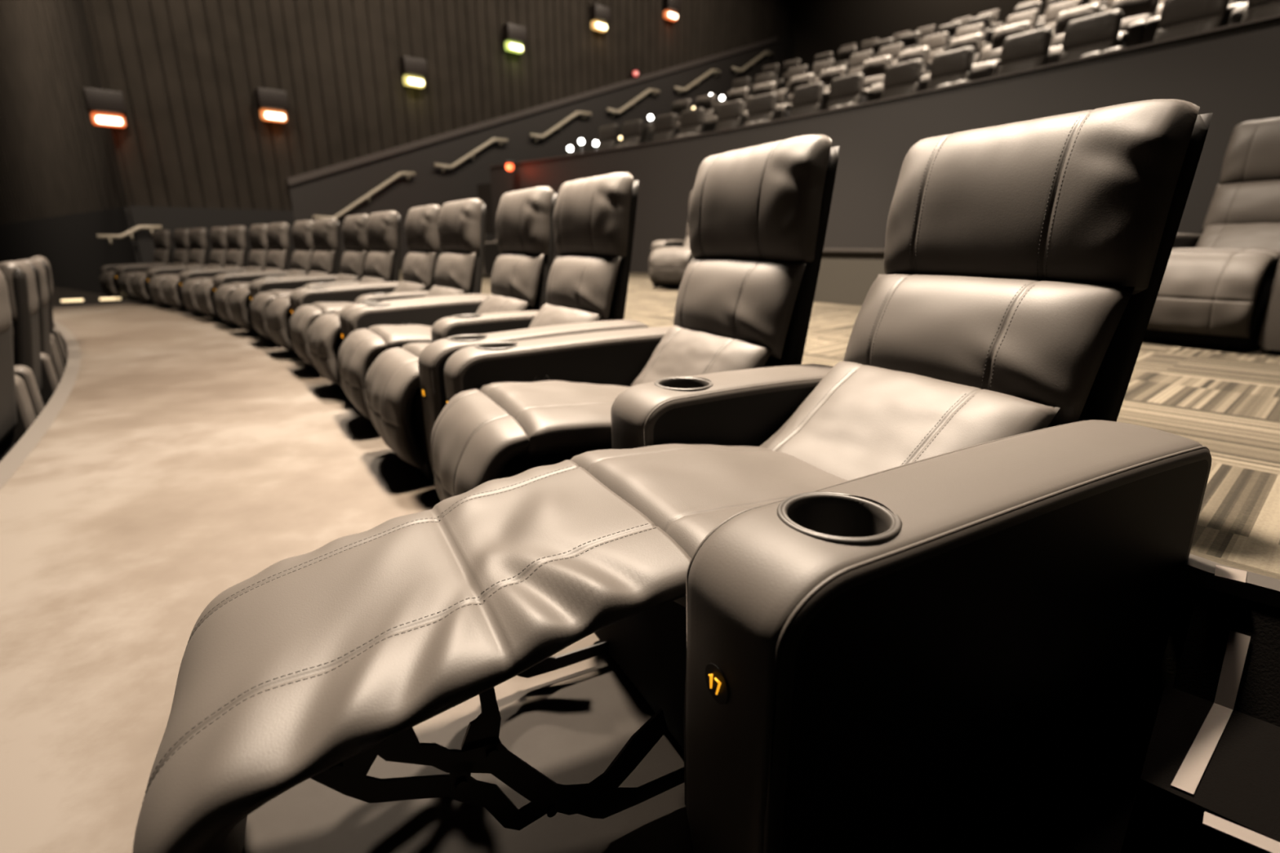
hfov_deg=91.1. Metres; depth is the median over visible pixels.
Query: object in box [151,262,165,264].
cushion
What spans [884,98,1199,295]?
cushion
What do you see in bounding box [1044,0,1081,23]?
cushion
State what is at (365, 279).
cushion
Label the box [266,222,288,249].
cushion
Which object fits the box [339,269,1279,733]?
floor
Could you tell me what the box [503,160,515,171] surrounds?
warning lamp
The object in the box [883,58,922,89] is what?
cushion
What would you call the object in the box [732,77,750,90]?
cushion
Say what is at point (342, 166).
trim
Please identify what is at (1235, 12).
recliner
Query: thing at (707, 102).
cushion
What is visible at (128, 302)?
trim
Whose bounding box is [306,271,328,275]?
cushion
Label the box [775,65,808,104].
recliner
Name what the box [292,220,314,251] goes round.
cushion
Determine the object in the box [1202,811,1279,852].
tape
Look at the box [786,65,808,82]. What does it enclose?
cushion
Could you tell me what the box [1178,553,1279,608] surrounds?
trim
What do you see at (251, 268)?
cushion
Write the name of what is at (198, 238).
cushion
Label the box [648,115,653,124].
light
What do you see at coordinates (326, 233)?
cushion
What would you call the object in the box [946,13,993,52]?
recliner
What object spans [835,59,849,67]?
lumbar cushion
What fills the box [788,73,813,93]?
cushion
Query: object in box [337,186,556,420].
recliner
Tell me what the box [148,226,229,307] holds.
recliner
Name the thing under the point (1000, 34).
cushion
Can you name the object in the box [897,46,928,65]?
cushion
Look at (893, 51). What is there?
cushion
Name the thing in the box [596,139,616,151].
lumbar cushion
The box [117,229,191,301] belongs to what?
recliner
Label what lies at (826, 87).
lumbar cushion
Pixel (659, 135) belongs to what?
lumbar cushion
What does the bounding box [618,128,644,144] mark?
floor
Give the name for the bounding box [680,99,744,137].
recliner
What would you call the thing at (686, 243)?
cushion
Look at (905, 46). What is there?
lumbar cushion
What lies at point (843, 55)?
cushion
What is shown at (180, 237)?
cushion
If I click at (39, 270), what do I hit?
cushion
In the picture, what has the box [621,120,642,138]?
cushion
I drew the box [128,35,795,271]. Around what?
wall
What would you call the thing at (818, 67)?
cushion
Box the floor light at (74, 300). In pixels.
[59,298,85,302]
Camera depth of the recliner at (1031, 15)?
11.68 m
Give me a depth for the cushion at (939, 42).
12.96 m
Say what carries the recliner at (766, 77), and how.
on the floor at (643, 130)
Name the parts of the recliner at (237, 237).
seat, armrest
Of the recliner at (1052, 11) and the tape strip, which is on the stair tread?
the tape strip
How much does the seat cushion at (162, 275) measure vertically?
0.218 m
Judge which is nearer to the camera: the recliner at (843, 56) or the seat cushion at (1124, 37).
the seat cushion at (1124, 37)
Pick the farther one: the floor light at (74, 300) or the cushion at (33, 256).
the floor light at (74, 300)
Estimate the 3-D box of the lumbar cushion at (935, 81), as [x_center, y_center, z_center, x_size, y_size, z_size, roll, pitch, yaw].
[4.052,-4.513,8.312,0.146,0.247,0.536,-12,20,-36]
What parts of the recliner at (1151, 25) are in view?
armrest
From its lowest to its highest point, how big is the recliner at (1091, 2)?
1.053 m
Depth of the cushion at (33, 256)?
5.62 m
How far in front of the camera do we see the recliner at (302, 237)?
7.13 m
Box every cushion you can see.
[0,260,38,321]
[0,270,11,332]
[11,320,16,364]
[18,258,48,306]
[30,257,53,296]
[33,256,53,284]
[128,271,146,275]
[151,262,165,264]
[152,230,173,249]
[153,248,168,263]
[161,274,178,277]
[170,262,185,266]
[173,229,190,249]
[173,248,189,265]
[186,263,201,266]
[188,228,209,249]
[188,248,204,265]
[194,277,213,282]
[206,264,222,268]
[209,226,228,249]
[209,248,226,267]
[222,265,239,268]
[225,226,248,249]
[225,249,244,267]
[229,282,250,288]
[244,266,262,271]
[248,223,269,250]
[248,249,266,270]
[262,267,280,271]
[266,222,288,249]
[266,249,286,271]
[267,289,294,297]
[285,269,306,275]
[291,249,312,274]
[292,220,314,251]
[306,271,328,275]
[311,217,341,250]
[311,249,334,275]
[311,302,354,314]
[333,273,359,281]
[333,310,341,315]
[340,250,365,279]
[342,213,368,251]
[358,276,386,283]
[364,250,393,282]
[365,210,401,252]
[367,324,431,350]
[393,280,426,292]
[400,342,431,357]
[402,251,435,289]
[404,204,441,252]
[425,285,464,297]
[434,252,475,294]
[437,198,485,253]
[475,293,528,314]
[479,380,629,459]
[490,253,543,307]
[495,186,555,255]
[528,303,601,328]
[546,254,621,320]
[553,172,634,257]
[569,444,847,607]
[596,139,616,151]
[598,124,617,142]
[620,135,640,144]
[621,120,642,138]
[630,325,772,386]
[652,129,674,142]
[653,113,675,133]
[657,246,693,258]
[671,99,691,115]
[673,257,806,359]
[676,114,680,122]
[678,124,702,134]
[680,107,703,128]
[682,235,689,247]
[685,222,688,238]
[688,134,831,262]
[694,94,715,110]
[704,108,713,115]
[715,118,740,131]
[717,99,742,122]
[726,87,748,102]
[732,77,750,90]
[746,111,773,123]
[747,93,776,115]
[752,81,776,97]
[754,72,773,85]
[760,361,1059,480]
[761,63,778,75]
[781,72,787,79]
[782,58,800,73]
[784,103,792,110]
[785,81,790,88]
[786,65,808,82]
[786,93,793,103]
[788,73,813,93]
[789,102,819,117]
[791,82,823,107]
[812,58,834,75]
[813,52,832,62]
[818,66,845,86]
[823,85,830,91]
[826,94,859,110]
[828,72,863,100]
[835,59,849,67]
[836,46,857,62]
[840,43,857,49]
[843,274,1134,425]
[847,66,862,75]
[861,55,891,78]
[862,74,884,88]
[862,88,869,97]
[872,53,878,58]
[878,43,903,59]
[880,82,918,99]
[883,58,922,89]
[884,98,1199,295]
[890,58,897,63]
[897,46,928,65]
[902,44,918,51]
[915,24,935,39]
[920,31,948,50]
[926,71,968,90]
[928,48,945,60]
[929,46,974,79]
[937,21,961,36]
[946,35,955,45]
[947,32,983,53]
[954,22,984,39]
[967,13,993,28]
[973,53,979,64]
[977,8,999,22]
[983,27,990,33]
[987,47,1002,61]
[991,21,1031,50]
[996,54,1045,75]
[1000,26,1052,65]
[1005,8,1038,26]
[1013,0,1041,15]
[1017,0,1040,6]
[1043,21,1055,31]
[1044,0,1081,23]
[1047,0,1068,7]
[1049,32,1064,47]
[1053,3,1100,35]
[1057,40,1115,62]
[1088,0,1100,4]
[1099,0,1106,7]
[1106,0,1113,8]
[1110,0,1158,18]
[1119,12,1155,31]
[1122,31,1127,40]
[1153,14,1223,41]
[1158,0,1164,4]
[1158,0,1228,29]
[1171,247,1279,275]
[1195,222,1279,251]
[1200,179,1279,232]
[1218,117,1279,184]
[1228,0,1241,5]
[1246,0,1279,8]
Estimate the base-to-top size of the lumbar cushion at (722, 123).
0.247 m
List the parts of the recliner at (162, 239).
seat, armrest, armrest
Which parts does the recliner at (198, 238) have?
seat, armrest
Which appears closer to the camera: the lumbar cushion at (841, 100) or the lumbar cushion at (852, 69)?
the lumbar cushion at (841, 100)
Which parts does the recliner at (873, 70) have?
seat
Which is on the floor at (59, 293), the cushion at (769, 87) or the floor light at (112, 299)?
the floor light at (112, 299)
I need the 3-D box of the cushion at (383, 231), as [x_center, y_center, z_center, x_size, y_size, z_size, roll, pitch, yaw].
[-2.247,-1.699,5.501,0.169,0.347,0.580,-13,21,-38]
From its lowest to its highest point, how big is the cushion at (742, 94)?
0.323 m
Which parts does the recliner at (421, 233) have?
armrest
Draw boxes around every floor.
[0,302,1151,852]
[52,286,142,306]
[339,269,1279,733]
[476,183,493,234]
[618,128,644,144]
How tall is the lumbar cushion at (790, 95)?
0.247 m
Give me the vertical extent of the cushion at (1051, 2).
0.323 m
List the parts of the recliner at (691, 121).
armrest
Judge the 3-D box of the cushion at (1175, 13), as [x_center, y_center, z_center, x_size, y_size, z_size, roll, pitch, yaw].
[5.555,-4.209,6.293,0.157,0.323,0.539,-10,19,-31]
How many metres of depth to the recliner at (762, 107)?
10.58 m
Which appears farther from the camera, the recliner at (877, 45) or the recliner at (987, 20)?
the recliner at (877, 45)
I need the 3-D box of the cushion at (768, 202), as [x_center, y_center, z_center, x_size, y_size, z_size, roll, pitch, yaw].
[0.344,-0.670,1.917,0.169,0.347,0.580,-9,18,-26]
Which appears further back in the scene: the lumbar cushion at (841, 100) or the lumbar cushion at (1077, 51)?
the lumbar cushion at (841, 100)
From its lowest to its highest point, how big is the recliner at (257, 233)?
1.132 m
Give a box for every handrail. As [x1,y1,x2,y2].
[97,225,162,245]
[312,172,415,219]
[434,137,507,173]
[529,111,591,142]
[606,88,660,116]
[674,69,720,95]
[731,50,773,75]
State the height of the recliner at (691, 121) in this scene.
1.053 m
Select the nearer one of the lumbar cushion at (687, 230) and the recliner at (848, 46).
the lumbar cushion at (687, 230)
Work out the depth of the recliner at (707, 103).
14.18 m
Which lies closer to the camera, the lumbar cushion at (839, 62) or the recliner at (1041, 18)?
the recliner at (1041, 18)
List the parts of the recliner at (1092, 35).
armrest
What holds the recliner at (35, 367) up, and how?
on the floor
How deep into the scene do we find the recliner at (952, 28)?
15.07 m
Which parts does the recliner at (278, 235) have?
seat, armrest, armrest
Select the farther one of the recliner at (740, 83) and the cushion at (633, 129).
the recliner at (740, 83)
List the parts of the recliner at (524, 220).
armrest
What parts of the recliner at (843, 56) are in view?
armrest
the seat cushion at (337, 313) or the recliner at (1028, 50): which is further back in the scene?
the recliner at (1028, 50)
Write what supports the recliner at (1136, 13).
on the floor
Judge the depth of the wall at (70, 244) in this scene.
14.76 m
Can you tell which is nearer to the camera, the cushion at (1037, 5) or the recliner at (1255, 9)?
the recliner at (1255, 9)
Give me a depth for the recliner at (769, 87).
13.08 m
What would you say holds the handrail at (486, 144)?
attached to the wall at (330, 194)
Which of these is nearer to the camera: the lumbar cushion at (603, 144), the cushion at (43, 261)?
the cushion at (43, 261)
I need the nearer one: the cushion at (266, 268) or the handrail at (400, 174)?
the cushion at (266, 268)
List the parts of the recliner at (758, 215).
seat, armrest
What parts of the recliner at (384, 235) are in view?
seat, armrest, armrest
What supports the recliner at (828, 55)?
on the floor
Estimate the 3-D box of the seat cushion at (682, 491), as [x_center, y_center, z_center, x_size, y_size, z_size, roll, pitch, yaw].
[0.234,0.165,1.217,0.607,0.218,0.548,-9,18,-26]
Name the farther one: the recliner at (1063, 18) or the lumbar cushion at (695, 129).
the lumbar cushion at (695, 129)
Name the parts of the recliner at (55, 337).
armrest, armrest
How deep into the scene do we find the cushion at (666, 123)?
12.18 m
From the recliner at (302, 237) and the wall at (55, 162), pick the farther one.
the wall at (55, 162)
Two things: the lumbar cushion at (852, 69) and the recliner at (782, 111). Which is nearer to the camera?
the recliner at (782, 111)
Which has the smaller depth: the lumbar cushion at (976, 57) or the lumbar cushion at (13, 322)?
the lumbar cushion at (13, 322)
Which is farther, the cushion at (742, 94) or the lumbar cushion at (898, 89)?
the cushion at (742, 94)
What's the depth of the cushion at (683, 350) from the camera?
1.93 m
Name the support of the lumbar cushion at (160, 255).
on the recliner at (162, 239)
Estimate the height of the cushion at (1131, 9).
0.323 m
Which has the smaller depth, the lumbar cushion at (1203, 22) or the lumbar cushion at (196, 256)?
the lumbar cushion at (1203, 22)
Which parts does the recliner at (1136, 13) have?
seat, armrest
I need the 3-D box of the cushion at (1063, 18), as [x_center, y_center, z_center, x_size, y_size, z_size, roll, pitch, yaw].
[6.293,-5.859,9.053,0.157,0.323,0.539,-12,20,-34]
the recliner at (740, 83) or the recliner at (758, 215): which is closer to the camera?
the recliner at (758, 215)
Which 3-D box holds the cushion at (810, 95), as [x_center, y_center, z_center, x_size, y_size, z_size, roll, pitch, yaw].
[2.670,-5.276,10.013,0.157,0.323,0.539,-13,21,-38]
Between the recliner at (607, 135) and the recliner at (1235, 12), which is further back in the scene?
the recliner at (607, 135)
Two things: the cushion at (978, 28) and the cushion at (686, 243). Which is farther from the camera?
the cushion at (978, 28)
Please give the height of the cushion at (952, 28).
0.323 m
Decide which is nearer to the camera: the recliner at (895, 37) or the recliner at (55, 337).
the recliner at (55, 337)
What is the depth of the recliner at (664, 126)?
12.19 m
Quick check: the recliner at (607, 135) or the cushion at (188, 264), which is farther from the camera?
the recliner at (607, 135)
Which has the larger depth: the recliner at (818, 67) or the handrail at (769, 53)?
the handrail at (769, 53)
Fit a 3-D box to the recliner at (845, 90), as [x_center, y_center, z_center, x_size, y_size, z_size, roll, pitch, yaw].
[2.800,-4.700,9.335,0.999,1.053,0.868,-13,21,-38]
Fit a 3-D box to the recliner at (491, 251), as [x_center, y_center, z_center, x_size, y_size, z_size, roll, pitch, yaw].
[-2.531,-3.103,10.452,0.933,1.132,1.074,15,22,42]
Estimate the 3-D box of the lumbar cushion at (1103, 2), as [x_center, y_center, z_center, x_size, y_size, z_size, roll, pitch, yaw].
[9.603,-8.581,12.716,0.146,0.247,0.536,-12,20,-36]
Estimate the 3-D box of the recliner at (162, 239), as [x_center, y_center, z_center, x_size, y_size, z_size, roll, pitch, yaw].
[-8.825,-2.861,11.018,0.933,1.132,1.074,11,20,35]
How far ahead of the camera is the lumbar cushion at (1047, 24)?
11.41 m
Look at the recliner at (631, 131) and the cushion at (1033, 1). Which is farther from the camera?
the cushion at (1033, 1)
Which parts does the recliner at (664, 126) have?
armrest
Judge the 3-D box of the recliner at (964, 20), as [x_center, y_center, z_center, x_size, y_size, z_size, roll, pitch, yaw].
[8.469,-10.646,17.153,0.999,1.053,0.696,-15,22,-41]
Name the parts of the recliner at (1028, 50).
armrest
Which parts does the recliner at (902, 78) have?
armrest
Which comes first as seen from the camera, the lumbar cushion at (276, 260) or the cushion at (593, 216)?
the cushion at (593, 216)
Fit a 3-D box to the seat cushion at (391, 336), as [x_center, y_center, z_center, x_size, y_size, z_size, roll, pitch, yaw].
[-1.051,-0.423,3.264,0.607,0.218,0.548,-11,19,-31]
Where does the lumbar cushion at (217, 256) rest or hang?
on the recliner at (217, 235)
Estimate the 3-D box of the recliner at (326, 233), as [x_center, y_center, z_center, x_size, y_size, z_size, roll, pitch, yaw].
[-3.712,-1.598,6.587,1.074,1.132,0.933,-15,22,-41]
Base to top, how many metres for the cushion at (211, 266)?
0.283 m
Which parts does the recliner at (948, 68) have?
armrest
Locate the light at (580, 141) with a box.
[578,138,583,152]
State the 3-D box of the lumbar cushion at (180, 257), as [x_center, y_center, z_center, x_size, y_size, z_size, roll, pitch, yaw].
[-7.827,-2.888,10.706,0.576,0.265,0.157,12,20,37]
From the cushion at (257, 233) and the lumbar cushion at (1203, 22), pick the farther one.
the cushion at (257, 233)
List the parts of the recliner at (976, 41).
armrest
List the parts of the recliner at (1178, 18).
armrest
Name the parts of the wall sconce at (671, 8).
lamp shade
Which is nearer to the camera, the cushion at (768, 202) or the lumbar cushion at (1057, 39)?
the cushion at (768, 202)
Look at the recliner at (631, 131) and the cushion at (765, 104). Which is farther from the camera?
the recliner at (631, 131)
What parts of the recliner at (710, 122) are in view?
armrest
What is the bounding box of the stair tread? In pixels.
[1120,680,1279,852]
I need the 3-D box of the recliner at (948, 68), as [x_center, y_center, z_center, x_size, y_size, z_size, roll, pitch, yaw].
[3.781,-4.354,8.130,0.999,1.053,0.868,-12,20,-36]
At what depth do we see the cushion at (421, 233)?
4.56 m
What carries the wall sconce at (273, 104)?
attached to the wall at (188, 73)
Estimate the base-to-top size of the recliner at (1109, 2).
1.053 m
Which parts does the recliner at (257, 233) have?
seat, armrest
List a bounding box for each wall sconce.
[82,87,127,128]
[253,87,289,122]
[399,55,427,88]
[502,22,526,53]
[589,4,610,32]
[662,0,680,21]
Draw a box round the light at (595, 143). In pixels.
[593,141,598,151]
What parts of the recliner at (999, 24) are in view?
armrest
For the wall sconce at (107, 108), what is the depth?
11.05 m
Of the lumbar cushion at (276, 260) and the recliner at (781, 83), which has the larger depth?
the recliner at (781, 83)
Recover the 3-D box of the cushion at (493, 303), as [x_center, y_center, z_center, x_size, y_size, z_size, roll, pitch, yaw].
[-0.797,-0.561,3.396,0.244,0.283,0.536,-11,19,-31]
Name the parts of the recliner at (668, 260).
armrest, seat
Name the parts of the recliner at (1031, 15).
armrest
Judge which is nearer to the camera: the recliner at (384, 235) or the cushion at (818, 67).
the recliner at (384, 235)
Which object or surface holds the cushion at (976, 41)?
on the recliner at (976, 41)
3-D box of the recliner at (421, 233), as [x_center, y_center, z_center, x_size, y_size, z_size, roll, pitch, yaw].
[-2.039,-1.046,4.657,1.074,1.132,0.748,-12,20,-35]
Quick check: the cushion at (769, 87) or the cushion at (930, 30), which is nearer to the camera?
the cushion at (769, 87)
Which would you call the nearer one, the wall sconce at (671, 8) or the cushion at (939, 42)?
the cushion at (939, 42)
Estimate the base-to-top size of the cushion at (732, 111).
0.323 m
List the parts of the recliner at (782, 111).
seat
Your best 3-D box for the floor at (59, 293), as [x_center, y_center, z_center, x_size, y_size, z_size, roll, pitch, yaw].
[-11.276,-3.091,15.115,12.878,0.350,8.872,8,18,27]
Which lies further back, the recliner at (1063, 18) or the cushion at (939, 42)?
the cushion at (939, 42)
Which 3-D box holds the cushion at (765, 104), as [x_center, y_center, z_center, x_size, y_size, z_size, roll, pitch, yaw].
[2.071,-5.466,10.676,0.157,0.323,0.539,-14,21,-40]
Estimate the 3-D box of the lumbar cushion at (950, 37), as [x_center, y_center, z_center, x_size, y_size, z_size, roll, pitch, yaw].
[7.423,-9.292,15.200,0.146,0.247,0.536,-14,21,-40]
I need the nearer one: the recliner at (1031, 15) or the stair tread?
the stair tread
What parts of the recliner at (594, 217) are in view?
seat, armrest, armrest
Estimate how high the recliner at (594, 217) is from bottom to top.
1.132 m
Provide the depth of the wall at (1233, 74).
7.25 m
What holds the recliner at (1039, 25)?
on the floor
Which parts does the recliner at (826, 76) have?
armrest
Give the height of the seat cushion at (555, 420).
0.218 m
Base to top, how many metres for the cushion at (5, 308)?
0.347 m
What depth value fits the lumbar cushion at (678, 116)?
14.74 m
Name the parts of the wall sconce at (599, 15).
lamp shade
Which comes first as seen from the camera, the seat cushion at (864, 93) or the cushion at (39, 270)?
the cushion at (39, 270)
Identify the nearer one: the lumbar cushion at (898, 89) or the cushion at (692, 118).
the lumbar cushion at (898, 89)
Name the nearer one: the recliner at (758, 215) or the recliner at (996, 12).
the recliner at (758, 215)
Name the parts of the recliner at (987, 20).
armrest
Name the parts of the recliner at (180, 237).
seat, armrest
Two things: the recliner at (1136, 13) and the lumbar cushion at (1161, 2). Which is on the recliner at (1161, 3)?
the lumbar cushion at (1161, 2)
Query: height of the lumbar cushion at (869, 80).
0.247 m
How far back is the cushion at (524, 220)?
3.18 m
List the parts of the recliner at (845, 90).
armrest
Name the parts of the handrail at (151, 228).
rail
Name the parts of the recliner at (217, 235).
seat, armrest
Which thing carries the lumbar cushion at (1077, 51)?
on the recliner at (1092, 35)
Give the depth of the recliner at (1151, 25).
7.78 m
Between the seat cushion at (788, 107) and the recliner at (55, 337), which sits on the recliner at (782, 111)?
the seat cushion at (788, 107)
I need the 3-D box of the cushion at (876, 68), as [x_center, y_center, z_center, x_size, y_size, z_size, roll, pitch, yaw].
[4.305,-6.549,11.460,0.157,0.323,0.539,-14,21,-38]
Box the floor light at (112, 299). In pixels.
[97,297,122,301]
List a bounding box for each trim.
[0,320,80,488]
[53,302,143,308]
[286,36,777,186]
[488,13,1279,167]
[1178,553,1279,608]
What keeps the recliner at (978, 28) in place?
on the floor at (643, 130)
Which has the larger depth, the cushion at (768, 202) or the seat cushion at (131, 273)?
the seat cushion at (131, 273)
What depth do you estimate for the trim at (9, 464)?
3.42 m
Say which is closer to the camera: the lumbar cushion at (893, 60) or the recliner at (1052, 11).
the recliner at (1052, 11)
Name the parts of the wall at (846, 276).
cap rail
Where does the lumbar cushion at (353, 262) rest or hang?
on the recliner at (354, 227)
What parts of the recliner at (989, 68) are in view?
seat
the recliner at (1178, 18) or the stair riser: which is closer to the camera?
the stair riser
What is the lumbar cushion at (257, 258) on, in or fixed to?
on the recliner at (257, 233)
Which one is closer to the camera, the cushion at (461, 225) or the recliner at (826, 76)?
the cushion at (461, 225)
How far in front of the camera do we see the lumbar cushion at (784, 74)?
18.24 m
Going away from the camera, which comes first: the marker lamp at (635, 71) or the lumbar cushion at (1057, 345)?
the lumbar cushion at (1057, 345)
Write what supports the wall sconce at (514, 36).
attached to the wall at (188, 73)
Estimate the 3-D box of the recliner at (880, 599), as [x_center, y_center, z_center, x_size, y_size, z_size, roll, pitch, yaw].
[0.131,-0.002,1.101,1.700,1.092,0.933,-9,18,-26]
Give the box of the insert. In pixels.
[1213,564,1246,584]
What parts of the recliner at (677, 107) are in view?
armrest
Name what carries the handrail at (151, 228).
attached to the wall at (330, 194)
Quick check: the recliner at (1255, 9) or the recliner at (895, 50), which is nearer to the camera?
the recliner at (1255, 9)
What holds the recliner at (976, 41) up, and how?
on the floor
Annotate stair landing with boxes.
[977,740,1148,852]
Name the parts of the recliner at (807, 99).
armrest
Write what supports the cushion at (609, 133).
on the recliner at (607, 135)
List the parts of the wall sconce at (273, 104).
lamp shade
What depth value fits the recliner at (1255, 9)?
5.84 m
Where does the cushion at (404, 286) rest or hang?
on the recliner at (421, 233)
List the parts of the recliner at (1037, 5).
armrest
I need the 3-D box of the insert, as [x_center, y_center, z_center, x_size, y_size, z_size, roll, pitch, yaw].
[0.938,0.235,0.997,0.037,0.004,0.051,14,22,41]
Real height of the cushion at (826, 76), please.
0.323 m
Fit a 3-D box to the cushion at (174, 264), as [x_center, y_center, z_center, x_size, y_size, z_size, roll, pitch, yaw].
[-7.913,-2.638,10.665,0.536,0.283,0.244,12,20,37]
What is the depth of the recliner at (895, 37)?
18.42 m
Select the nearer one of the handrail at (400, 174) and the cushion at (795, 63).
the handrail at (400, 174)
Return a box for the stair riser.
[1173,585,1279,726]
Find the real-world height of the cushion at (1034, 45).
0.323 m
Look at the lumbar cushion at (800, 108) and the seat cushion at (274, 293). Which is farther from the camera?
the lumbar cushion at (800, 108)
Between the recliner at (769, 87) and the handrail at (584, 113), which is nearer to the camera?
the recliner at (769, 87)
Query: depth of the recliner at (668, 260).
7.16 m
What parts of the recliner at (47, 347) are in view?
armrest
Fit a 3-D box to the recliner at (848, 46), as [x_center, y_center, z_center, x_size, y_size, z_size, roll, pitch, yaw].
[6.125,-11.282,19.380,0.696,1.053,0.999,14,22,41]
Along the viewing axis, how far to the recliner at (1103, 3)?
12.76 m
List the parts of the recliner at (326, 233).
seat, armrest, armrest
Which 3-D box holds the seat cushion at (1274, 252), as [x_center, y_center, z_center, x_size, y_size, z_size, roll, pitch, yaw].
[3.050,-0.821,3.269,0.607,0.218,0.548,-9,19,-29]
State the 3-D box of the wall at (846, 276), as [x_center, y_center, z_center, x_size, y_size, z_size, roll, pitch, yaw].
[1.791,-1.280,5.374,0.173,0.465,3.011,-11,19,-33]
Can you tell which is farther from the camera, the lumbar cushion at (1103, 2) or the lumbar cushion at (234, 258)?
the lumbar cushion at (1103, 2)
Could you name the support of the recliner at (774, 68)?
on the floor
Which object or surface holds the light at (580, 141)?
on the floor at (484, 190)
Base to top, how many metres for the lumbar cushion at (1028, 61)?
0.247 m
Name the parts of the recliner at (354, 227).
seat, armrest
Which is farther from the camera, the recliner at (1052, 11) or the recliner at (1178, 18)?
the recliner at (1052, 11)
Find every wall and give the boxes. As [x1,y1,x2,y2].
[0,0,133,224]
[0,207,140,295]
[87,0,795,210]
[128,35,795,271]
[489,17,1279,273]
[793,0,1089,73]
[813,248,885,306]
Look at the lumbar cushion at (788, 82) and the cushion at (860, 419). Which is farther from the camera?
the lumbar cushion at (788, 82)
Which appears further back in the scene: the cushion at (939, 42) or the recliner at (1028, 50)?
the cushion at (939, 42)
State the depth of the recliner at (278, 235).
7.81 m
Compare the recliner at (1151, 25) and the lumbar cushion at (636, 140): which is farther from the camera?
the lumbar cushion at (636, 140)
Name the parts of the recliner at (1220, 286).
armrest, seat, armrest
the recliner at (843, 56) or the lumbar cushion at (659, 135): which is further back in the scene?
the recliner at (843, 56)
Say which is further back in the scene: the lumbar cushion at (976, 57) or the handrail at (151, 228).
the handrail at (151, 228)
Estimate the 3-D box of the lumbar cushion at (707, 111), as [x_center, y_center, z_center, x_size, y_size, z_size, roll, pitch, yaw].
[1.434,-7.096,14.339,0.536,0.247,0.146,14,22,41]
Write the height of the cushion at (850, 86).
0.323 m
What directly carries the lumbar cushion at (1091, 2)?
on the recliner at (1091, 2)
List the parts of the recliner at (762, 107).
armrest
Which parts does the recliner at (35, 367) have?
armrest, armrest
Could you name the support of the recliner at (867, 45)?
on the floor
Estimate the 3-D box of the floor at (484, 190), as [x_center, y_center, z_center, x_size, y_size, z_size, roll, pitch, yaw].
[3.868,-3.143,7.883,3.974,1.100,21.942,-12,20,-34]
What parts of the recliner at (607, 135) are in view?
armrest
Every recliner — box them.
[0,260,58,417]
[0,270,36,462]
[18,258,63,383]
[30,257,67,373]
[33,256,56,328]
[99,230,173,298]
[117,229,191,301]
[130,228,209,303]
[132,98,1213,852]
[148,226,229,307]
[161,226,248,311]
[180,223,270,315]
[194,222,291,320]
[213,220,315,327]
[228,217,341,335]
[249,213,371,345]
[265,210,401,355]
[288,204,442,368]
[307,198,488,388]
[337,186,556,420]
[364,172,648,479]
[431,134,839,501]
[482,236,501,276]
[567,124,618,155]
[602,120,643,150]
[620,113,676,146]
[644,99,691,142]
[648,191,693,288]
[673,107,704,138]
[675,94,715,135]
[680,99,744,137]
[702,87,749,133]
[714,77,751,115]
[741,81,777,126]
[743,93,777,125]
[746,72,774,111]
[749,63,779,96]
[752,82,824,124]
[773,58,800,90]
[773,73,814,119]
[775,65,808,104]
[807,52,833,74]
[812,58,835,83]
[818,66,846,111]
[826,55,891,105]
[826,72,864,110]
[834,43,857,67]
[835,46,857,75]
[840,58,924,107]
[847,49,873,75]
[860,38,879,52]
[860,43,904,73]
[867,46,929,102]
[871,38,893,58]
[892,31,911,44]
[893,31,949,71]
[897,31,920,51]
[915,21,962,52]
[915,24,936,46]
[918,32,984,92]
[926,46,975,90]
[929,22,985,71]
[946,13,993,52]
[951,16,972,27]
[951,26,1053,84]
[969,21,1031,80]
[977,8,999,30]
[979,8,1039,62]
[986,0,1041,44]
[994,0,1040,28]
[1035,0,1068,30]
[1038,0,1048,22]
[1043,0,1082,46]
[1045,3,1101,65]
[1057,9,1123,62]
[1080,0,1100,6]
[1099,0,1106,13]
[1101,0,1230,53]
[1104,0,1113,12]
[1110,0,1159,48]
[1141,0,1244,44]
[1143,117,1279,351]
[1155,0,1164,17]
[1222,1,1248,26]
[1240,0,1279,22]
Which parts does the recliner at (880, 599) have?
seat, armrest, armrest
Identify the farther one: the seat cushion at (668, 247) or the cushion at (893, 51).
the cushion at (893, 51)
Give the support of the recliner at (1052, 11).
on the floor at (643, 130)
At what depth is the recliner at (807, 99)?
9.92 m
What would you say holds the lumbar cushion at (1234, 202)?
on the recliner at (1220, 286)
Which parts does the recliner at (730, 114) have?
armrest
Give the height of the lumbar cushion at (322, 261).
0.265 m
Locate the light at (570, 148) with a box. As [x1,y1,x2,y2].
[567,146,572,152]
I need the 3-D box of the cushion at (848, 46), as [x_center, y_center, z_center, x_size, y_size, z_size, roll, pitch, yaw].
[6.467,-11.705,19.522,0.539,0.323,0.157,14,22,41]
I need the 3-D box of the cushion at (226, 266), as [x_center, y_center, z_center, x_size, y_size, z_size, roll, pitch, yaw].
[-6.012,-2.201,9.130,0.536,0.283,0.244,14,21,39]
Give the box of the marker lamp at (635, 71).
[631,68,639,76]
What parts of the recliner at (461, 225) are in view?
seat, armrest, armrest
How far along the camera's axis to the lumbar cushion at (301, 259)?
7.17 m
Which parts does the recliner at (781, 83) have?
armrest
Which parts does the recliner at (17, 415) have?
seat, armrest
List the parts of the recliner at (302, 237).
seat, armrest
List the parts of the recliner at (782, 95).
seat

